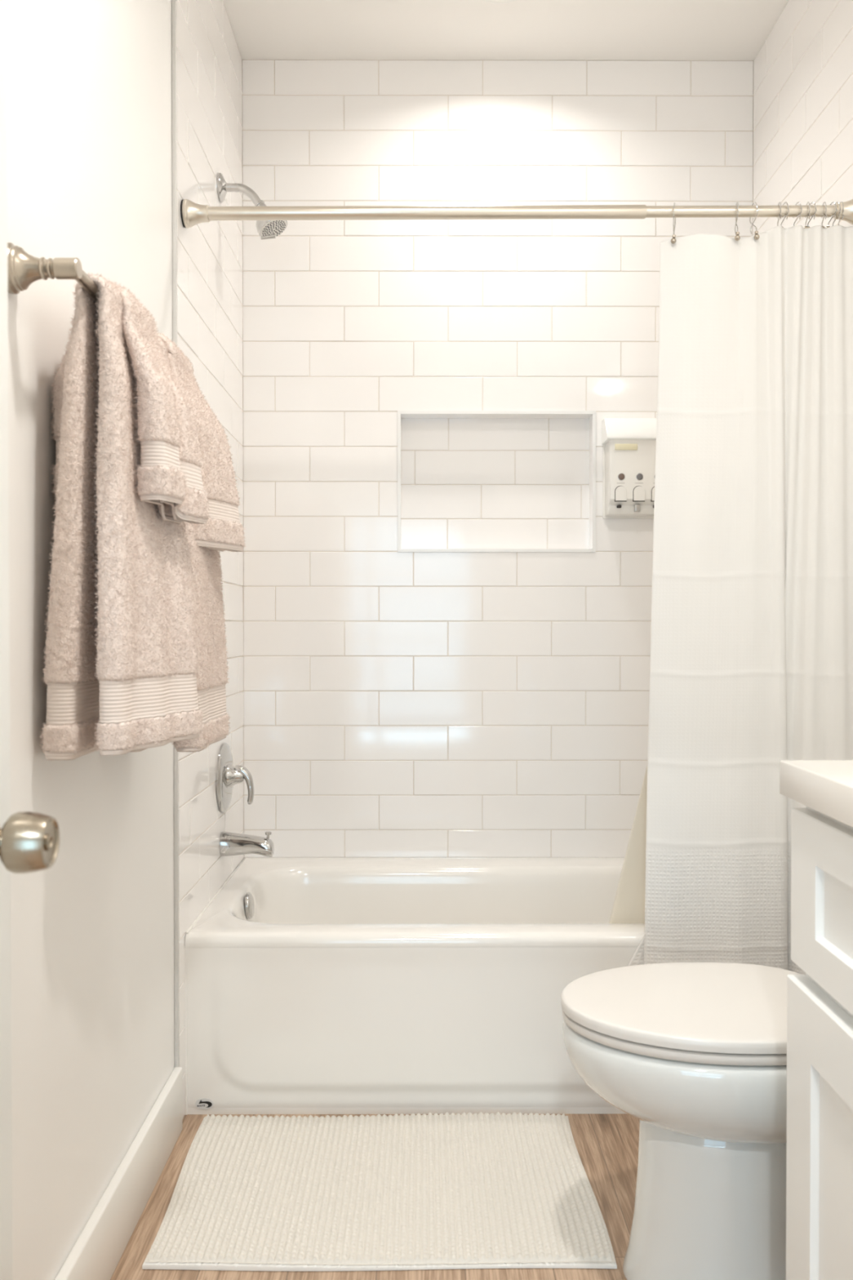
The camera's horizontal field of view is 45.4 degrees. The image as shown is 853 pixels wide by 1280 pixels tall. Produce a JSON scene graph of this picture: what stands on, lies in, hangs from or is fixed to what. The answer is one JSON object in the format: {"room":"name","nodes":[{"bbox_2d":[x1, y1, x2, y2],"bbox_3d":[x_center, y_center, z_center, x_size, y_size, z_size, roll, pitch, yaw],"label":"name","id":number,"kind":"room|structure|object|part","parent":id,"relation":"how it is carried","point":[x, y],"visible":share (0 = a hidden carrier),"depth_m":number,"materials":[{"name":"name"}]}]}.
{"room":"bathroom","nodes":[
{"label":"bathroom","id":0,"kind":"room"},
{"bbox_2d":[6,0,244,1279],"bbox_3d":[-0.598,-0.314,1.671,0.109,2.795,3.154,0,1,0],"label":"wall","id":1,"kind":"structure","parent":0,"point":[89,127],"depth_m":1.74,"materials":[{"name":"white paint"}]},
{"bbox_2d":[7,242,99,303],"bbox_3d":[-0.504,-0.491,1.660,0.095,0.064,0.710,0,1,0],"label":"towel bar","id":2,"kind":"object","parent":1,"relation":"attached to","point":[24,268],"visible":0.47,"depth_m":1.32,"materials":[{"name":"silver metal"}]},
{"bbox_3d":[-0.519,-0.487,1.337,0.064,0.064,0.064,0,1,0],"label":"post","id":3,"kind":"part","parent":2,"relation":"part of","materials":[{"name":"silver metal"}]},
{"bbox_2d":[52,257,82,279],"bbox_3d":[-0.471,-0.487,1.337,0.032,0.027,0.027,0,1,0],"label":"towel bar","id":4,"kind":"object","parent":2,"relation":"attached to","point":[62,268],"depth_m":1.33,"materials":[{"name":"silver metal"}]},
{"bbox_2d":[39,271,204,760],"bbox_3d":[-0.453,-0.175,1.535,0.176,0.682,0.262,0,1,0],"label":"bath towel","id":5,"kind":"object","parent":2,"relation":"hanging from","point":[122,662],"visible":0.91,"depth_m":1.43,"materials":[{"name":"beige fabric"}]},
{"bbox_2d":[49,280,211,524],"bbox_3d":[-0.447,-0.355,1.552,0.200,0.344,0.160,0,1,0],"label":"hand towel","id":6,"kind":"object","parent":2,"relation":"hanging from","point":[169,477],"visible":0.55,"depth_m":1.49,"materials":[{"name":"beige fabric"}]},
{"bbox_2d":[130,337,231,751],"bbox_3d":[-0.451,-0.166,1.825,0.150,0.707,0.244,0,1,0],"label":"bath towel","id":7,"kind":"object","parent":2,"relation":"hanging from","point":[211,678],"visible":0.29,"depth_m":1.80,"materials":[{"name":"beige fabric"}]},
{"bbox_2d":[156,331,246,551],"bbox_3d":[-0.439,-0.345,1.814,0.206,0.366,0.164,0,1,0],"label":"hand towel","id":8,"kind":"object","parent":2,"relation":"hanging from","point":[224,531],"visible":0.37,"depth_m":1.81,"materials":[{"name":"beige fabric"}]},
{"bbox_2d":[54,1066,182,1279],"bbox_3d":[-0.541,1.018,1.244,0.018,0.140,1.988,0,1,0],"label":"baseboard","id":9,"kind":"structure","parent":1,"relation":"attached to","point":[97,1251],"depth_m":1.83,"materials":[{"name":"white paint"}]},
{"bbox_2d":[171,0,179,1066],"bbox_3d":[-0.549,-0.321,2.228,0.009,2.794,0.010,0,1,0],"label":"trim","id":10,"kind":"structure","parent":1,"relation":"attached to","point":[173,2],"depth_m":2.22,"materials":[{"name":"white tile"}]},
{"bbox_2d":[216,742,253,813],"bbox_3d":[-0.505,0.370,2.741,0.083,0.186,0.186,0,1,0],"label":"shower valve","id":11,"kind":"object","parent":1,"relation":"attached to","point":[228,775],"visible":1,"depth_m":2.72,"materials":[{"name":"silver metal"}]},
{"bbox_3d":[-0.489,0.390,2.741,0.050,0.106,0.029,0,1,0],"label":"lever","id":12,"kind":"part","parent":11,"relation":"part of","materials":[{"name":"silver metal"}]},
{"bbox_2d":[219,831,274,857],"bbox_3d":[-0.478,0.545,2.721,0.138,0.067,0.062,0,1,0],"label":"tub spout","id":13,"kind":"object","parent":1,"relation":"attached to","point":[231,844],"visible":1,"depth_m":2.70,"materials":[{"name":"silver metal"}]},
{"bbox_3d":[-0.423,0.521,2.721,0.017,0.018,0.017,0,1,0],"label":"diverter knob","id":14,"kind":"part","parent":13,"relation":"part of","materials":[{"name":"silver metal"}]},
{"bbox_2d":[217,172,287,239],"bbox_3d":[-0.457,-1.142,2.688,0.179,0.183,0.089,0,1,0],"label":"showerhead","id":15,"kind":"object","parent":1,"relation":"attached to","point":[266,229],"visible":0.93,"depth_m":2.68,"materials":[{"name":"silver metal"}]},
{"bbox_3d":[-0.487,-1.175,2.696,0.113,0.067,0.022,0,1,0],"label":"arm","id":16,"kind":"part","parent":15,"relation":"part of","materials":[{"name":"silver metal"}]},
{"bbox_2d":[180,199,852,228],"bbox_3d":[0.216,-0.961,2.289,1.524,0.069,0.061,0,1,0],"label":"curtain rod","id":17,"kind":"object","parent":1,"relation":"attached to","point":[192,214],"visible":1,"depth_m":2.28,"materials":[{"name":"silver metal"}]},
{"bbox_2d":[671,202,676,244],"bbox_3d":[0.557,-0.934,2.291,0.012,0.097,0.045,0,1,18],"label":"curtain hook","id":18,"kind":"object","parent":17,"relation":"hanging from","point":[673,240],"visible":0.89,"depth_m":2.27,"materials":[{"name":"silver metal"}]},
{"bbox_2d":[734,202,740,240],"bbox_3d":[0.700,-0.938,2.290,0.012,0.091,0.044,0,1,17],"label":"curtain hook","id":19,"kind":"object","parent":17,"relation":"hanging from","point":[737,237],"visible":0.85,"depth_m":2.27,"materials":[{"name":"silver metal"}]},
{"bbox_2d":[626,225,852,974],"bbox_3d":[0.653,0.001,2.279,0.628,1.861,0.060,0,1,0],"label":"shower curtain","id":20,"kind":"object","parent":17,"relation":"hanging from","point":[751,668],"visible":0.76,"depth_m":2.28,"materials":[{"name":"white fabric"}]},
{"bbox_2d":[749,202,759,239],"bbox_3d":[0.738,-0.939,2.291,0.012,0.089,0.043,0,1,0],"label":"curtain hook","id":21,"kind":"object","parent":17,"relation":"hanging from","point":[757,236],"visible":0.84,"depth_m":2.28,"materials":[{"name":"silver metal"}]},
{"bbox_2d":[777,201,782,226],"bbox_3d":[0.792,-0.955,2.292,0.012,0.059,0.043,0,1,15],"label":"curtain hook","id":22,"kind":"object","parent":17,"relation":"hanging from","point":[780,215],"visible":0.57,"depth_m":2.28,"materials":[{"name":"silver metal"}]},
{"bbox_2d":[780,201,789,227],"bbox_3d":[0.803,-0.955,2.292,0.012,0.059,0.043,0,1,0],"label":"curtain hook","id":23,"kind":"object","parent":17,"relation":"hanging from","point":[785,202],"visible":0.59,"depth_m":2.28,"materials":[{"name":"silver metal"}]},
{"bbox_2d":[792,201,802,226],"bbox_3d":[0.832,-0.955,2.292,0.012,0.059,0.043,0,1,0],"label":"curtain hook","id":24,"kind":"object","parent":17,"relation":"hanging from","point":[799,215],"visible":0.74,"depth_m":2.28,"materials":[{"name":"silver metal"}]},
{"bbox_2d":[803,201,810,228],"bbox_3d":[0.860,-0.955,2.292,0.012,0.059,0.043,0,1,0],"label":"curtain hook","id":25,"kind":"object","parent":17,"relation":"hanging from","point":[809,215],"visible":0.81,"depth_m":2.29,"materials":[{"name":"silver metal"}]},
{"bbox_2d":[807,201,816,228],"bbox_3d":[0.864,-0.955,2.292,0.013,0.059,0.043,0,1,0],"label":"curtain hook","id":26,"kind":"object","parent":17,"relation":"hanging from","point":[812,215],"visible":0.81,"depth_m":2.29,"materials":[{"name":"silver metal"}]},
{"bbox_2d":[608,765,647,923],"bbox_3d":[0.673,-0.010,2.378,0.578,1.830,0.114,0,1,0],"label":"liner","id":27,"kind":"object","parent":26,"relation":"hanging from","point":[628,906],"visible":0.02,"depth_m":2.42,"materials":[{"name":"white plastic"}]},
{"bbox_2d":[821,201,826,228],"bbox_3d":[0.897,-0.955,2.292,0.013,0.059,0.043,0,1,0],"label":"curtain hook","id":28,"kind":"object","parent":17,"relation":"hanging from","point":[825,215],"visible":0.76,"depth_m":2.28,"materials":[{"name":"silver metal"}]},
{"bbox_2d":[825,201,837,228],"bbox_3d":[0.910,-0.955,2.292,0.012,0.059,0.043,0,1,0],"label":"curtain hook","id":29,"kind":"object","parent":17,"relation":"hanging from","point":[833,215],"visible":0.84,"depth_m":2.29,"materials":[{"name":"silver metal"}]},
{"bbox_2d":[831,201,841,226],"bbox_3d":[0.921,-0.955,2.292,0.012,0.059,0.043,0,1,0],"label":"curtain hook","id":30,"kind":"object","parent":17,"relation":"hanging from","point":[837,202],"visible":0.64,"depth_m":2.28,"materials":[{"name":"silver metal"}]},
{"bbox_2d":[838,201,844,225],"bbox_3d":[0.934,-0.955,2.292,0.012,0.059,0.043,0,1,0],"label":"curtain hook","id":31,"kind":"object","parent":17,"relation":"hanging from","point":[841,202],"visible":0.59,"depth_m":2.28,"materials":[{"name":"silver metal"}]},
{"bbox_2d":[110,1113,639,1279],"bbox_3d":[-0.001,1.139,0.341,4.400,0.080,5.854,0,1,0],"label":"floor","id":32,"kind":"structure","parent":0,"point":[606,1144],"depth_m":1.93,"materials":[{"name":"brown wood"}]},
{"bbox_2d":[142,1111,617,1271],"bbox_3d":[-0.086,1.069,2.017,0.829,0.019,0.545,0,1,0],"label":"bath mat","id":33,"kind":"object","parent":32,"relation":"on","point":[446,1191],"visible":1,"depth_m":1.95,"materials":[{"name":"white fabric"}]},
{"bbox_2d":[184,857,644,1115],"bbox_3d":[0.214,0.864,2.682,1.526,0.414,0.765,0,1,0],"label":"bathtub","id":34,"kind":"object","parent":32,"relation":"on","point":[313,985],"visible":0.54,"depth_m":2.30,"materials":[{"name":"white ceramic"}]},
{"bbox_3d":[-0.465,0.699,2.679,0.018,0.069,0.069,0,1,0],"label":"overflow plate","id":35,"kind":"part","parent":34,"relation":"part of","materials":[{"name":"silver metal"}]},
{"bbox_2d":[560,962,802,1279],"bbox_3d":[0.603,0.686,1.738,0.746,0.792,0.450,0,1,0],"label":"toilet","id":36,"kind":"object","parent":32,"relation":"on","point":[695,1053],"visible":0.67,"depth_m":1.64,"materials":[{"name":"white ceramic"}]},
{"bbox_3d":[0.487,0.731,1.738,0.510,0.158,0.376,0,1,0],"label":"bowl","id":37,"kind":"part","parent":36,"relation":"part of","materials":[{"name":"white ceramic"}]},
{"bbox_3d":[0.470,0.641,1.737,0.476,0.018,0.372,0,1,0],"label":"seat","id":38,"kind":"part","parent":36,"relation":"part of","materials":[{"name":"white plastic"}]},
{"bbox_3d":[0.470,0.619,1.737,0.479,0.022,0.375,0,1,0],"label":"lid","id":39,"kind":"part","parent":36,"relation":"part of","materials":[{"name":"white plastic"}]},
{"bbox_2d":[786,806,852,1279],"bbox_3d":[0.743,0.657,0.997,0.478,0.868,0.852,0,1,0],"label":"vanity cabinet","id":40,"kind":"object","parent":32,"relation":"on","point":[820,1167],"visible":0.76,"depth_m":1.32,"materials":[{"name":"white paint"}]},
{"bbox_2d":[779,760,852,827],"bbox_3d":[0.739,0.198,0.992,0.485,0.048,0.880,0,1,0],"label":"countertop","id":41,"kind":"structure","parent":40,"relation":"on","point":[825,787],"depth_m":1.31,"materials":[{"name":"white stone"}]},
{"bbox_3d":[0.515,0.723,1.211,0.025,0.508,0.424,0,1,0],"label":"door","id":42,"kind":"part","parent":40,"relation":"part of","materials":[{"name":"white paint"}]},
{"bbox_3d":[0.518,0.342,1.206,0.020,0.213,0.424,0,1,0],"label":"drawer","id":43,"kind":"part","parent":40,"relation":"part of","materials":[{"name":"white paint"}]},
{"bbox_2d":[241,59,753,857],"bbox_3d":[0.213,-0.332,3.151,1.724,2.795,0.203,0,1,0],"label":"wall","id":44,"kind":"structure","parent":0,"point":[397,704],"depth_m":3.05,"materials":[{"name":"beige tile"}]},
{"bbox_2d":[397,410,595,551],"bbox_3d":[0.210,-0.474,3.053,0.593,0.422,0.016,0,1,0],"label":"trim","id":45,"kind":"structure","parent":44,"relation":"attached to","point":[593,413],"depth_m":3.05,"materials":[{"name":"white tile"}]},
{"bbox_2d":[601,417,657,518],"bbox_3d":[0.619,-0.512,3.003,0.190,0.298,0.094,0,1,0],"label":"soap dispenser","id":46,"kind":"object","parent":44,"relation":"attached to","point":[628,444],"visible":0.7,"depth_m":2.96,"materials":[{"name":"white plastic"}]},
{"bbox_3d":[0.565,-0.426,2.961,0.033,0.042,0.008,0,1,0],"label":"push lever","id":47,"kind":"part","parent":46,"relation":"part of","materials":[{"name":"white plastic"}]},
{"bbox_3d":[0.619,-0.512,3.047,0.184,0.298,0.006,0,1,0],"label":"plate","id":48,"kind":"part","parent":46,"relation":"part of","materials":[{"name":"white plastic"}]},
{"bbox_3d":[0.619,-0.620,3.003,0.190,0.074,0.091,0,1,0],"label":"lid","id":49,"kind":"part","parent":46,"relation":"part of","materials":[{"name":"white plastic"}]},
{"bbox_3d":[0.618,-0.426,2.961,0.033,0.042,0.008,0,1,0],"label":"push lever","id":50,"kind":"part","parent":46,"relation":"part of","materials":[{"name":"white plastic"}]},
{"bbox_3d":[0.671,-0.426,2.961,0.033,0.042,0.008,0,1,0],"label":"push lever","id":51,"kind":"part","parent":46,"relation":"part of","materials":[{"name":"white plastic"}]},
{"bbox_2d":[222,0,789,60],"bbox_3d":[-0.001,-1.746,0.306,4.400,0.100,5.854,0,1,0],"label":"ceiling","id":52,"kind":"structure","parent":0,"point":[263,29],"depth_m":2.88,"materials":[{"name":"white paint"}]},
{"bbox_2d":[481,0,517,4],"bbox_3d":[0.196,-1.721,2.675,0.164,0.006,0.164,0,1,0],"label":"recessed light","id":53,"kind":"object","parent":52,"relation":"in","point":[493,2],"visible":1,"depth_m":2.74,"materials":[{"name":"white"}]},
{"bbox_2d":[753,0,852,235],"bbox_3d":[1.029,-0.314,1.677,0.101,2.795,3.154,0,1,0],"label":"wall","id":54,"kind":"structure","parent":0,"point":[803,68],"depth_m":2.63,"materials":[{"name":"beige tile"}]},
{"bbox_3d":[-0.001,-0.296,0.156,4.400,2.795,0.120,0,1,0],"label":"wall","id":55,"kind":"structure","parent":0,"visible":0},
{"bbox_2d":[0,0,59,1279],"bbox_3d":[-0.391,0.070,0.612,0.102,2.028,0.775,0,1,0],"label":"door","id":56,"kind":"structure","parent":55,"relation":"in","point":[29,842],"depth_m":0.98,"materials":[{"name":"white paint"}]},
{"bbox_3d":[-0.375,0.184,0.926,0.067,0.066,0.066,0,1,0],"label":"knob","id":57,"kind":"part","parent":56,"relation":"part of","materials":[{"name":"silver metal"}]}
]}

